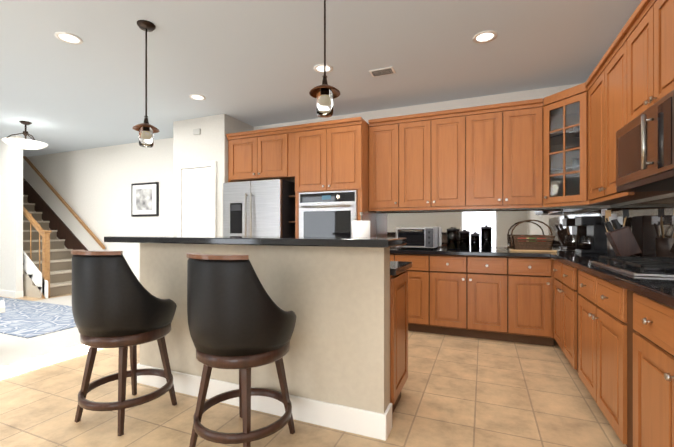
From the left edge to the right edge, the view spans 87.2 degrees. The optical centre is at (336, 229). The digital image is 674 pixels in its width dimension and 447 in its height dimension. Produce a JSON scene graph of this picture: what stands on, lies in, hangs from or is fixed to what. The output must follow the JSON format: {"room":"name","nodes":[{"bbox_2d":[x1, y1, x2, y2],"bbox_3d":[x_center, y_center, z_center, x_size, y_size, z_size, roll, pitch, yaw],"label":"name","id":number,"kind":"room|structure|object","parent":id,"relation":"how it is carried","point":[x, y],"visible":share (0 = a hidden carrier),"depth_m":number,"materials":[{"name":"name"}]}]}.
{"room":"kitchen","nodes":[
{"label":"kitchen","id":0,"kind":"room"},
{"bbox_2d":[0,135,22,290],"bbox_3d":[-7.073,-0.217,6.704,3.640,2.740,0.100,0,0,22],"label":"wall","id":1,"kind":"structure","parent":0,"point":[11,226],"depth_m":6.03,"materials":[{"name":"paint"}]},
{"bbox_2d":[0,290,17,297],"bbox_3d":[-5.612,1.098,6.045,0.465,0.110,0.030,0,0,22],"label":"baseboard","id":2,"kind":"structure","parent":1,"relation":"attached to","point":[12,294],"depth_m":6.01,"materials":[{"name":"white wood"}]},
{"bbox_2d":[173,114,253,235],"bbox_3d":[-1.848,-0.218,5.339,0.940,2.740,0.670,0,0,22],"label":"wall","id":3,"kind":"structure","parent":0,"point":[209,142],"depth_m":5.00,"materials":[{"name":"paint"}]},
{"bbox_2d":[177,161,216,235],"bbox_3d":[-1.998,0.102,5.003,0.700,2.100,0.058,0,0,22],"label":"pantry door","id":4,"kind":"structure","parent":3,"relation":"in","point":[197,199],"depth_m":5.01,"materials":[{"name":"white wood"}]},
{"bbox_2d":[193,128,200,134],"bbox_3d":[-1.990,-1.389,5.024,0.120,0.080,0.017,0,0,22],"label":"switch","id":5,"kind":"object","parent":3,"relation":"attached to","point":[197,131],"visible":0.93,"depth_m":5.01,"materials":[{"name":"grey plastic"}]},
{"bbox_2d":[0,293,626,446],"bbox_3d":[-4.193,1.189,2.519,12.360,0.080,7.870,0,0,22],"label":"floor","id":6,"kind":"structure","parent":0,"point":[458,391],"depth_m":2.25,"materials":[{"name":"tile"}]},
{"bbox_2d":[0,295,100,379],"bbox_3d":[-6.344,1.147,3.404,7.490,0.006,7.640,0,0,22],"label":"room carpet","id":7,"kind":"object","parent":6,"relation":"on","point":[18,355],"visible":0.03,"depth_m":3.38,"materials":[{"name":"beige carpet"}]},
{"bbox_2d":[0,300,4,312],"bbox_3d":[-3.555,0.918,2.911,1.200,0.450,0.420,0,0,-44],"label":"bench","id":8,"kind":"object","parent":7,"relation":"on","point":[2,306],"visible":1,"depth_m":3.19,"materials":[{"name":"white"}]},
{"bbox_2d":[0,297,76,338],"bbox_3d":[-4.458,1.139,4.837,3.100,0.012,1.150,0,0,22],"label":"rug","id":9,"kind":"object","parent":7,"relation":"on","point":[27,319],"visible":0.7,"depth_m":4.51,"materials":[{"name":"blue fabric"}]},
{"bbox_2d":[23,177,87,298],"bbox_3d":[-6.373,-0.681,7.038,3.720,3.670,0.982,0,0,22],"label":"stairs","id":10,"kind":"structure","parent":6,"relation":"on","point":[47,264],"depth_m":6.62,"materials":[{"name":"carpet"}]},
{"bbox_2d":[71,250,176,435],"bbox_3d":[-1.315,0.636,2.207,0.569,1.031,0.549,0,0,22],"label":"stool","id":11,"kind":"object","parent":6,"relation":"on","point":[116,303],"visible":1,"depth_m":1.99,"materials":[{"name":"black leather"}]},
{"bbox_2d":[186,253,295,446],"bbox_3d":[-0.509,0.636,1.906,0.569,1.031,0.549,0,0,27],"label":"stool","id":12,"kind":"object","parent":6,"relation":"on","point":[241,320],"visible":1,"depth_m":1.68,"materials":[{"name":"black leather"}]},
{"bbox_2d":[223,179,294,236],"bbox_3d":[-0.988,0.261,4.881,0.896,1.780,0.796,0,0,22],"label":"fridge","id":13,"kind":"object","parent":6,"relation":"on","point":[265,208],"visible":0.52,"depth_m":4.54,"materials":[{"name":"grey metal"}]},
{"bbox_2d":[140,243,389,413],"bbox_3d":[-0.588,0.619,2.360,1.885,1.060,0.130,0,0,22],"label":"wall","id":14,"kind":"structure","parent":6,"relation":"on","point":[336,300],"depth_m":2.10,"materials":[{"name":"paint"}]},
{"bbox_2d":[104,236,406,247],"bbox_3d":[-0.611,0.069,2.305,2.045,0.040,0.450,0,0,22],"label":"countertop","id":15,"kind":"structure","parent":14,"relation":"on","point":[378,242],"depth_m":2.02,"materials":[{"name":"black stone"}]},
{"bbox_2d":[137,363,391,440],"bbox_3d":[-0.591,1.079,2.353,1.915,0.140,0.145,0,0,22],"label":"baseboard","id":16,"kind":"structure","parent":14,"relation":"attached to","point":[371,424],"depth_m":2.11,"materials":[{"name":"white wood"}]},
{"bbox_2d":[390,271,407,413],"bbox_3d":[0.206,0.709,2.371,0.462,0.880,0.491,0,0,22],"label":"base cabinet","id":17,"kind":"object","parent":6,"relation":"on","point":[398,330],"visible":0.06,"depth_m":2.16,"materials":[{"name":"brown wood"}]},
{"bbox_2d":[390,261,411,275],"bbox_3d":[-0.458,0.249,2.655,1.940,0.040,0.507,0,0,22],"label":"countertop","id":18,"kind":"structure","parent":17,"relation":"on","point":[397,267],"depth_m":2.25,"materials":[{"name":"black stone"}]},
{"bbox_2d":[353,212,369,236],"bbox_3d":[0.170,0.053,2.475,0.150,0.352,0.150,0,0,22],"label":"paper towel","id":19,"kind":"object","parent":18,"relation":"on","point":[361,228],"visible":0.46,"depth_m":2.42,"materials":[{"name":"white paper"}]},
{"bbox_2d":[390,254,437,333],"bbox_3d":[0.795,0.711,4.268,0.837,0.880,0.620,0,0,22],"label":"base cabinet","id":20,"kind":"object","parent":6,"relation":"on","point":[423,273],"depth_m":3.89,"materials":[{"name":"brown wood"}]},
{"bbox_2d":[390,247,549,257],"bbox_3d":[1.282,0.251,4.046,1.907,0.040,0.635,0,0,22],"label":"countertop","id":21,"kind":"structure","parent":20,"relation":"on","point":[468,252],"depth_m":3.72,"materials":[{"name":"black stone"}]},
{"bbox_2d":[396,227,437,249],"bbox_3d":[0.959,0.101,4.265,0.450,0.260,0.368,0,0,22],"label":"toaster oven","id":22,"kind":"object","parent":21,"relation":"on","point":[421,237],"visible":1,"depth_m":4.12,"materials":[{"name":"silver metal"}]},
{"bbox_2d":[447,227,456,249],"bbox_3d":[1.335,0.100,4.114,0.116,0.262,0.116,0,0,22],"label":"canister","id":23,"kind":"object","parent":21,"relation":"on","point":[451,238],"visible":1,"depth_m":4.07,"materials":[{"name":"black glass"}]},
{"bbox_2d":[459,230,468,249],"bbox_3d":[1.467,0.115,4.092,0.106,0.232,0.106,0,0,22],"label":"canister","id":24,"kind":"object","parent":21,"relation":"on","point":[463,239],"visible":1,"depth_m":4.05,"materials":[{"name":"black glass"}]},
{"bbox_2d":[470,232,478,249],"bbox_3d":[1.559,0.130,4.000,0.096,0.202,0.096,0,0,22],"label":"canister","id":25,"kind":"object","parent":21,"relation":"on","point":[474,241],"visible":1,"depth_m":3.96,"materials":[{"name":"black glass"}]},
{"bbox_2d":[481,225,491,249],"bbox_3d":[1.692,0.089,4.009,0.116,0.282,0.116,0,0,22],"label":"canister","id":26,"kind":"object","parent":21,"relation":"on","point":[486,237],"visible":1,"depth_m":3.96,"materials":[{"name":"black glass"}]},
{"bbox_2d":[509,248,556,252],"bbox_3d":[2.061,0.220,3.749,0.420,0.020,0.280,0,0,22],"label":"cutting board","id":27,"kind":"object","parent":21,"relation":"on","point":[513,250],"visible":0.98,"depth_m":3.62,"materials":[{"name":"beige wood"}]},
{"bbox_2d":[510,219,554,249],"bbox_3d":[2.065,0.051,3.758,0.396,0.318,0.268,0,0,22],"label":"basket","id":28,"kind":"object","parent":27,"relation":"on","point":[531,242],"visible":1,"depth_m":3.63,"materials":[{"name":"wicker"}]},
{"bbox_2d":[438,255,517,342],"bbox_3d":[1.477,0.710,3.986,0.903,0.880,0.620,0,0,22],"label":"base cabinet","id":29,"kind":"object","parent":6,"relation":"on","point":[502,298],"depth_m":3.67,"materials":[{"name":"brown wood"}]},
{"bbox_2d":[518,257,554,345],"bbox_3d":[1.993,0.710,3.772,0.478,0.880,0.620,0,0,22],"label":"base cabinet","id":30,"kind":"object","parent":6,"relation":"on","point":[536,277],"depth_m":3.47,"materials":[{"name":"brown wood"}]},
{"bbox_2d":[553,259,572,366],"bbox_3d":[2.187,0.709,2.858,0.622,0.880,0.889,0,0,22],"label":"base cabinet","id":31,"kind":"object","parent":6,"relation":"on","point":[563,273],"depth_m":2.94,"materials":[{"name":"brown wood"}]},
{"bbox_2d":[547,250,673,307],"bbox_3d":[1.857,0.248,2.110,0.635,0.040,3.775,0,0,22],"label":"countertop","id":32,"kind":"structure","parent":31,"relation":"on","point":[659,289],"depth_m":1.69,"materials":[{"name":"black stone"}]},
{"bbox_2d":[575,216,606,253],"bbox_3d":[2.530,0.050,3.522,0.220,0.360,0.260,0,0,22],"label":"coffee maker","id":33,"kind":"object","parent":32,"relation":"on","point":[594,240],"visible":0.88,"depth_m":3.41,"materials":[{"name":"black plastic"}]},
{"bbox_2d":[601,209,628,255],"bbox_3d":[2.405,0.024,3.075,0.172,0.410,0.147,0,0,22],"label":"utensil crock","id":34,"kind":"object","parent":32,"relation":"on","point":[606,215],"visible":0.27,"depth_m":3.06,"materials":[{"name":"silver metal"}]},
{"bbox_2d":[604,219,641,255],"bbox_3d":[2.276,0.072,2.810,0.244,0.314,0.120,0,0,22],"label":"knife block","id":35,"kind":"object","parent":32,"relation":"on","point":[622,241],"visible":0.81,"depth_m":2.77,"materials":[{"name":"brown wood"}]},
{"bbox_2d":[591,256,673,277],"bbox_3d":[1.842,0.202,1.989,0.520,0.052,0.760,0,0,22],"label":"cooktop","id":36,"kind":"object","parent":32,"relation":"in","point":[649,266],"visible":1,"depth_m":1.92,"materials":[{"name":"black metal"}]},
{"bbox_2d":[573,267,624,443],"bbox_3d":[1.828,0.708,1.990,0.622,0.880,0.990,0,0,22],"label":"base cabinet","id":37,"kind":"object","parent":6,"relation":"on","point":[615,342],"depth_m":2.02,"materials":[{"name":"brown wood"}]},
{"bbox_2d":[625,289,673,446],"bbox_3d":[1.451,0.708,1.080,0.622,0.880,0.980,0,0,22],"label":"base cabinet","id":38,"kind":"object","parent":6,"relation":"on","point":[649,323],"depth_m":1.44,"materials":[{"name":"brown wood"}]},
{"bbox_2d":[23,83,609,281],"bbox_3d":[-2.709,-0.217,6.111,12.360,2.740,0.100,0,0,22],"label":"wall","id":39,"kind":"structure","parent":0,"point":[92,187],"depth_m":6.59,"materials":[{"name":"paint"}]},
{"bbox_2d":[23,156,104,248],"bbox_3d":[-6.155,-1.081,7.434,3.820,2.910,0.090,0,0,22],"label":"handrail","id":40,"kind":"object","parent":39,"relation":"attached to","point":[71,210],"depth_m":7.10,"materials":[{"name":"brown wood"}]},
{"bbox_2d":[131,182,158,216],"bbox_3d":[-3.446,-0.537,6.343,0.660,0.600,0.030,0,0,22],"label":"picture frame","id":41,"kind":"object","parent":39,"relation":"attached to","point":[144,199],"visible":1,"depth_m":6.32,"materials":[{"name":"black plastic"}]},
{"bbox_2d":[227,129,293,181],"bbox_3d":[-0.943,-0.976,4.990,0.920,0.596,0.617,0,0,22],"label":"upper cabinet","id":42,"kind":"object","parent":39,"relation":"attached to","point":[269,155],"depth_m":4.69,"materials":[{"name":"brown wood"}]},
{"bbox_2d":[294,121,368,196],"bbox_3d":[-0.007,-0.872,4.603,0.895,0.806,0.617,0,0,22],"label":"upper cabinet","id":43,"kind":"object","parent":39,"relation":"attached to","point":[331,155],"depth_m":4.30,"materials":[{"name":"brown wood"}]},
{"bbox_2d":[299,190,356,236],"bbox_3d":[-0.026,-0.089,4.557,0.769,0.754,0.651,0,0,22],"label":"wall oven","id":44,"kind":"object","parent":43,"relation":"in","point":[328,214],"visible":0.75,"depth_m":4.30,"materials":[{"name":"grey metal"}]},
{"bbox_2d":[368,118,403,209],"bbox_3d":[0.664,-0.787,4.471,0.443,1.056,0.347,0,0,22],"label":"upper cabinet","id":45,"kind":"object","parent":39,"relation":"attached to","point":[386,139],"depth_m":4.31,"materials":[{"name":"brown wood"}]},
{"bbox_2d":[404,110,471,209],"bbox_3d":[1.158,-0.787,4.267,0.885,1.056,0.347,0,0,22],"label":"upper cabinet","id":46,"kind":"object","parent":39,"relation":"attached to","point":[437,147],"depth_m":4.08,"materials":[{"name":"brown wood"}]},
{"bbox_2d":[376,208,607,250],"bbox_3d":[1.689,0.001,4.230,2.520,0.457,0.009,0,0,22],"label":"backsplash","id":47,"kind":"structure","parent":39,"relation":"attached to","point":[561,222],"depth_m":4.14,"materials":[{"name":"mirror"}]},
{"bbox_2d":[472,102,542,208],"bbox_3d":[1.826,-0.788,3.991,0.820,1.056,0.347,0,0,22],"label":"upper cabinet","id":48,"kind":"object","parent":39,"relation":"attached to","point":[485,157],"depth_m":3.80,"materials":[{"name":"brown wood"}]},
{"bbox_2d":[543,83,632,207],"bbox_3d":[2.453,-0.795,3.560,0.665,1.130,0.664,0,0,22],"label":"upper cabinet","id":49,"kind":"object","parent":39,"relation":"attached to","point":[565,147],"visible":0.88,"depth_m":3.45,"materials":[{"name":"brown wood"}]},
{"bbox_2d":[0,0,641,156],"bbox_3d":[-4.193,-1.631,2.522,12.360,0.080,7.870,0,0,22],"label":"ceiling","id":50,"kind":"structure","parent":0,"point":[253,63],"depth_m":3.25,"materials":[{"name":"white paint"}]},
{"bbox_2d":[2,121,47,149],"bbox_3d":[-4.600,-1.393,5.228,0.520,0.390,0.520,0,0,22],"label":"ceiling light","id":51,"kind":"object","parent":50,"relation":"attached to","point":[26,143],"visible":1,"depth_m":5.14,"materials":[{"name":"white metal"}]},
{"bbox_2d":[54,32,82,44],"bbox_3d":[-2.225,-1.588,2.937,0.190,0.006,0.190,0,0,22],"label":"recessed light","id":52,"kind":"object","parent":50,"relation":"in","point":[69,38],"visible":1,"depth_m":2.94,"materials":[{"name":"white paint"}]},
{"bbox_2d":[132,20,159,147],"bbox_3d":[-1.481,-1.117,2.748,0.186,0.948,0.186,0,0,22],"label":"pendant light","id":53,"kind":"object","parent":50,"relation":"hanging from","point":[146,129],"visible":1,"depth_m":2.73,"materials":[{"name":"glass"}]},
{"bbox_2d":[189,94,205,99],"bbox_3d":[-1.674,-1.586,4.245,0.190,0.006,0.190,0,0,22],"label":"recessed light","id":54,"kind":"object","parent":50,"relation":"in","point":[196,97],"visible":1,"depth_m":4.24,"materials":[{"name":"white paint"}]},
{"bbox_2d":[314,64,332,72],"bbox_3d":[-0.136,-1.587,3.490,0.190,0.006,0.190,0,0,22],"label":"recessed light","id":55,"kind":"object","parent":50,"relation":"in","point":[318,68],"visible":0.92,"depth_m":3.49,"materials":[{"name":"white paint"}]},
{"bbox_2d":[309,0,339,117],"bbox_3d":[-0.073,-1.135,2.111,0.186,0.913,0.186,0,0,22],"label":"pendant light","id":56,"kind":"object","parent":50,"relation":"hanging from","point":[324,94],"visible":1,"depth_m":2.08,"materials":[{"name":"glass"}]},
{"bbox_2d":[369,67,395,76],"bbox_3d":[0.456,-1.584,3.559,0.240,0.012,0.140,0,0,22],"label":"ceiling vent","id":57,"kind":"object","parent":50,"relation":"in","point":[382,71],"visible":1,"depth_m":3.54,"materials":[{"name":"white metal"}]},
{"bbox_2d":[472,30,496,42],"bbox_3d":[1.219,-1.588,2.919,0.190,0.006,0.190,0,0,22],"label":"recessed light","id":58,"kind":"object","parent":50,"relation":"in","point":[485,36],"visible":1,"depth_m":2.91,"materials":[{"name":"white paint"}]},
{"bbox_2d":[610,193,673,256],"bbox_3d":[1.471,-0.223,0.178,0.100,2.740,7.670,0,0,22],"label":"wall","id":59,"kind":"structure","parent":0,"point":[669,195],"depth_m":2.95,"materials":[{"name":"paint"}]},
{"bbox_2d":[585,29,673,203],"bbox_3d":[2.276,-0.796,2.756,0.377,1.130,0.947,0,0,22],"label":"upper cabinet","id":60,"kind":"object","parent":59,"relation":"attached to","point":[606,82],"visible":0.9,"depth_m":2.77,"materials":[{"name":"brown wood"}]},
{"bbox_2d":[608,197,673,257],"bbox_3d":[2.162,-0.001,2.001,0.009,0.457,3.767,0,0,22],"label":"backsplash","id":61,"kind":"structure","parent":59,"relation":"attached to","point":[650,224],"depth_m":2.78,"materials":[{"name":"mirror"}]},
{"bbox_2d":[623,0,673,123],"bbox_3d":[1.941,-1.018,1.947,0.377,0.688,0.797,0,0,22],"label":"upper cabinet","id":62,"kind":"object","parent":59,"relation":"attached to","point":[648,28],"visible":0.94,"depth_m":2.05,"materials":[{"name":"brown wood"}]},
{"bbox_2d":[616,90,673,191],"bbox_3d":[1.903,-0.457,1.963,0.460,0.410,0.797,0,0,22],"label":"microwave","id":63,"kind":"object","parent":62,"relation":"attached to","point":[645,151],"visible":1,"depth_m":1.91,"materials":[{"name":"grey metal"}]}
]}

